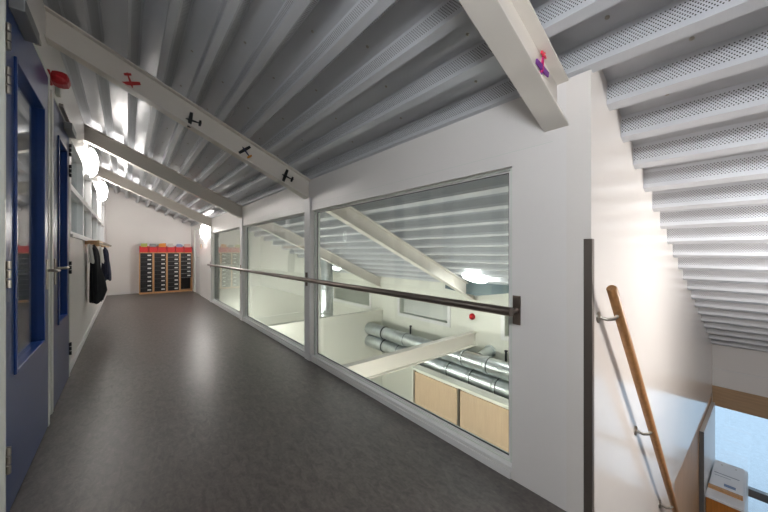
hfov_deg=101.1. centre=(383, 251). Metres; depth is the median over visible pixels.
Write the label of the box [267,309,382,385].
wall
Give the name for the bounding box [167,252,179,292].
base cabinet
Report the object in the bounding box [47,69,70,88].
fire alarm
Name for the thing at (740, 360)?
wall
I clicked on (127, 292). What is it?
baseboard
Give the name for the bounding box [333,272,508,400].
wall
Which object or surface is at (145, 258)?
base cabinet
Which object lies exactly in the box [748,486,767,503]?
window
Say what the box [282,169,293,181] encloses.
airplane
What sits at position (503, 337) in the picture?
window
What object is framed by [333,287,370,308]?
window
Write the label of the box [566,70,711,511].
wall
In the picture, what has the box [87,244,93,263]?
cloth
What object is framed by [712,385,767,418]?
trim
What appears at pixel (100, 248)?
scarf
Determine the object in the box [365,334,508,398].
ventilation duct
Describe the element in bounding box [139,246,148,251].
storage bin
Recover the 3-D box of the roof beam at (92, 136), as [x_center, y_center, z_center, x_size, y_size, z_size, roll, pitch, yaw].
[-2.084,-0.443,5.911,5.129,2.576,0.110,0,0,-39]
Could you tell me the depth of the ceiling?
2.04 m
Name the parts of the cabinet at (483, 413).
panel, frame, panel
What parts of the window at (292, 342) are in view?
sill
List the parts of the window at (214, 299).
sill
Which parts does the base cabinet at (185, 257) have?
drawer, drawer, drawer, drawer, drawer, drawer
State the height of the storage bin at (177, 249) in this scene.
0.185 m
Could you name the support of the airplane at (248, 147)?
attached to the roof beam at (63, 35)
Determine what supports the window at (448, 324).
in the wall at (487, 325)
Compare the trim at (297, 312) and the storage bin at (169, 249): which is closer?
the trim at (297, 312)
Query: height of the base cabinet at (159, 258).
1.190 m
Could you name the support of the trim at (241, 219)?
attached to the wall at (538, 172)
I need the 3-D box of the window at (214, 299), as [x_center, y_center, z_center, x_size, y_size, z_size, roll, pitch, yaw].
[-3.296,0.349,6.617,0.101,1.608,2.495,0,0,-39]
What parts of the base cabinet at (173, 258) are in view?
drawer, drawer, drawer, drawer, drawer, drawer, drawer, drawer, drawer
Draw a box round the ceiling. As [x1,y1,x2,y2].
[43,0,767,351]
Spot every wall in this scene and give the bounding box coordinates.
[26,0,105,361]
[106,187,217,296]
[191,82,565,510]
[218,229,368,324]
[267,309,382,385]
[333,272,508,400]
[404,299,767,397]
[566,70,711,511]
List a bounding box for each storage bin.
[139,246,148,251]
[149,246,157,251]
[157,246,166,251]
[166,246,174,251]
[175,246,183,251]
[183,246,191,251]
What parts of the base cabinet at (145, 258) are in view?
drawer, drawer, drawer, drawer, drawer, drawer, drawer, drawer, drawer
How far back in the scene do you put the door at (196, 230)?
9.22 m
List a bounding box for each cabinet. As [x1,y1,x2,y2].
[139,252,152,294]
[153,252,166,293]
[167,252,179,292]
[180,252,191,291]
[412,365,508,451]
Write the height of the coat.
0.852 m
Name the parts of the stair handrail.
bracket arm, bracket arm, bracket arm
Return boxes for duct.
[321,259,329,316]
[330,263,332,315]
[365,322,508,380]
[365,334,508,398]
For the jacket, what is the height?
0.712 m
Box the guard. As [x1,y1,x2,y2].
[584,239,593,511]
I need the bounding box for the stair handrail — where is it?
[596,285,678,511]
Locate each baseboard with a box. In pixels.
[70,293,106,371]
[107,291,138,294]
[211,301,510,478]
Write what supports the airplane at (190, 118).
attached to the roof beam at (63, 35)
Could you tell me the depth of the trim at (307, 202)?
3.51 m
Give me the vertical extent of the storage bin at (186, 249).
0.185 m
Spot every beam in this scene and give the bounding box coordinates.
[44,5,476,300]
[84,124,380,287]
[98,166,211,226]
[343,331,477,378]
[459,0,568,131]
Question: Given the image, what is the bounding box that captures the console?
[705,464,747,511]
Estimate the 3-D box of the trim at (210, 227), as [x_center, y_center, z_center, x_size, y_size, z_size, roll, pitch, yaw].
[-4.167,0.300,7.600,0.022,1.800,0.130,0,0,-39]
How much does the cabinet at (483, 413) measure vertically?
1.650 m
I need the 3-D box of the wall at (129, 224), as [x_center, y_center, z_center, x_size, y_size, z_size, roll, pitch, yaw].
[-6.608,-1.058,9.656,10.340,5.077,0.120,0,0,-39]
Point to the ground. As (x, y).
(741, 439)
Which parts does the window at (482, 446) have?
wall plate, glass rail, sill, wall plate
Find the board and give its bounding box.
[708,459,744,500]
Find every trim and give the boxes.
[210,227,211,301]
[213,141,552,229]
[240,218,242,320]
[254,312,302,318]
[304,197,310,360]
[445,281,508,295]
[675,395,711,511]
[712,367,767,378]
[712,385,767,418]
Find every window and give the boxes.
[70,138,111,246]
[207,168,520,469]
[212,227,239,315]
[243,213,303,351]
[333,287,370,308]
[397,298,450,326]
[501,315,508,340]
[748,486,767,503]
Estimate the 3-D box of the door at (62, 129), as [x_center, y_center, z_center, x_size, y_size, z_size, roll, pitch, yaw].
[-2.778,-0.001,2.677,0.210,2.402,0.940,0,0,-39]
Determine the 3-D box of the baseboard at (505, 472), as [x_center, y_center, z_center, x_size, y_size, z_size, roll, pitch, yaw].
[-1.727,1.180,4.611,0.010,0.040,7.588,0,0,-39]
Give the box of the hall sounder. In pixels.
[469,313,474,319]
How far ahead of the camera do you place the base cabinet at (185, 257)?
9.66 m
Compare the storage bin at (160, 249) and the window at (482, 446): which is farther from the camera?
the storage bin at (160, 249)
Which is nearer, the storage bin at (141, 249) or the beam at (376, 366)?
the beam at (376, 366)
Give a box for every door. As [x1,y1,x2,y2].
[0,0,60,511]
[50,89,75,414]
[194,227,199,293]
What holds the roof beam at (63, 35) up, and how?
attached to the ceiling
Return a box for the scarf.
[99,246,103,263]
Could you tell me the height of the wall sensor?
0.090 m
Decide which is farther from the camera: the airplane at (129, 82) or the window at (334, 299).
the window at (334, 299)
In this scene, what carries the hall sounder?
attached to the wall at (487, 325)
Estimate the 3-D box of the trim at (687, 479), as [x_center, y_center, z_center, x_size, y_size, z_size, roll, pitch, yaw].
[3.330,2.785,3.425,2.590,1.830,0.092,0,0,-39]
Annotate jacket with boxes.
[101,247,111,280]
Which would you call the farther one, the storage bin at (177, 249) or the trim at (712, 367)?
the storage bin at (177, 249)
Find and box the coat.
[89,245,106,303]
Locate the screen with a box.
[699,402,714,511]
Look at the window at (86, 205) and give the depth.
4.22 m
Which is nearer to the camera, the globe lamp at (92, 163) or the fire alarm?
the fire alarm
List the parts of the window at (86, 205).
pane, pane, sill, pane, pane, coat rail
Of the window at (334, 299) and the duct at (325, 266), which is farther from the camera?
the window at (334, 299)
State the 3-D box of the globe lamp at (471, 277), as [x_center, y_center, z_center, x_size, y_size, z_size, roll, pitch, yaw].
[1.379,0.405,4.809,0.345,0.163,0.380,0,0,-39]
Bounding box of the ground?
[715,406,767,511]
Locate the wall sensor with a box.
[55,86,60,97]
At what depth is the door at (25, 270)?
1.72 m
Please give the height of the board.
0.085 m
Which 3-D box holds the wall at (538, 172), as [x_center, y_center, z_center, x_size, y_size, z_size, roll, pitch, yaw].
[-2.589,0.315,5.758,0.100,2.330,11.000,0,0,-39]
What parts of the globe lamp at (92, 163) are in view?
plate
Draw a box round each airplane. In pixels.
[123,72,140,87]
[186,112,201,127]
[239,146,251,157]
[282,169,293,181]
[535,50,548,77]
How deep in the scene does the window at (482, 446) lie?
2.14 m
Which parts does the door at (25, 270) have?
glazing moulding, handle plate, lever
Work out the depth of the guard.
1.38 m
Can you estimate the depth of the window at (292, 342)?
5.06 m
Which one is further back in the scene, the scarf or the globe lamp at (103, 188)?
the globe lamp at (103, 188)
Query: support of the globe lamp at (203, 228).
attached to the wall at (538, 172)
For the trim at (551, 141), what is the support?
attached to the wall at (538, 172)
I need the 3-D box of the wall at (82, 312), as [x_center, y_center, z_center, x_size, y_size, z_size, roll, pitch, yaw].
[-3.236,-0.316,3.168,0.120,3.032,14.200,0,0,-39]
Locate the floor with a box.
[9,291,565,511]
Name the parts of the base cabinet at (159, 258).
drawer, drawer, drawer, drawer, drawer, drawer, drawer, drawer, drawer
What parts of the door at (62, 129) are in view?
handle plate, pane, glazing moulding, slide rail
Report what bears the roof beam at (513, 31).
attached to the ceiling
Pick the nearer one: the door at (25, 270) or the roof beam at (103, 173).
the door at (25, 270)
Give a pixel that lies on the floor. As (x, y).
(171, 401)
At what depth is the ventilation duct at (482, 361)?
5.13 m
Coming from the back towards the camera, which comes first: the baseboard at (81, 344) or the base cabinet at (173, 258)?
the base cabinet at (173, 258)
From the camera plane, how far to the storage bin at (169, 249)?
9.39 m
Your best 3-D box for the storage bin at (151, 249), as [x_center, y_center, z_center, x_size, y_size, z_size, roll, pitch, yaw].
[-6.742,-0.083,9.222,0.205,0.185,0.283,0,0,-39]
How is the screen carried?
on the floor
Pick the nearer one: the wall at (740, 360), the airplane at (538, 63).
the airplane at (538, 63)
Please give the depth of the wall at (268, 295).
8.07 m
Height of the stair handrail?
2.814 m
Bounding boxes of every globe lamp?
[86,148,98,176]
[100,181,107,200]
[200,225,205,238]
[462,274,486,282]

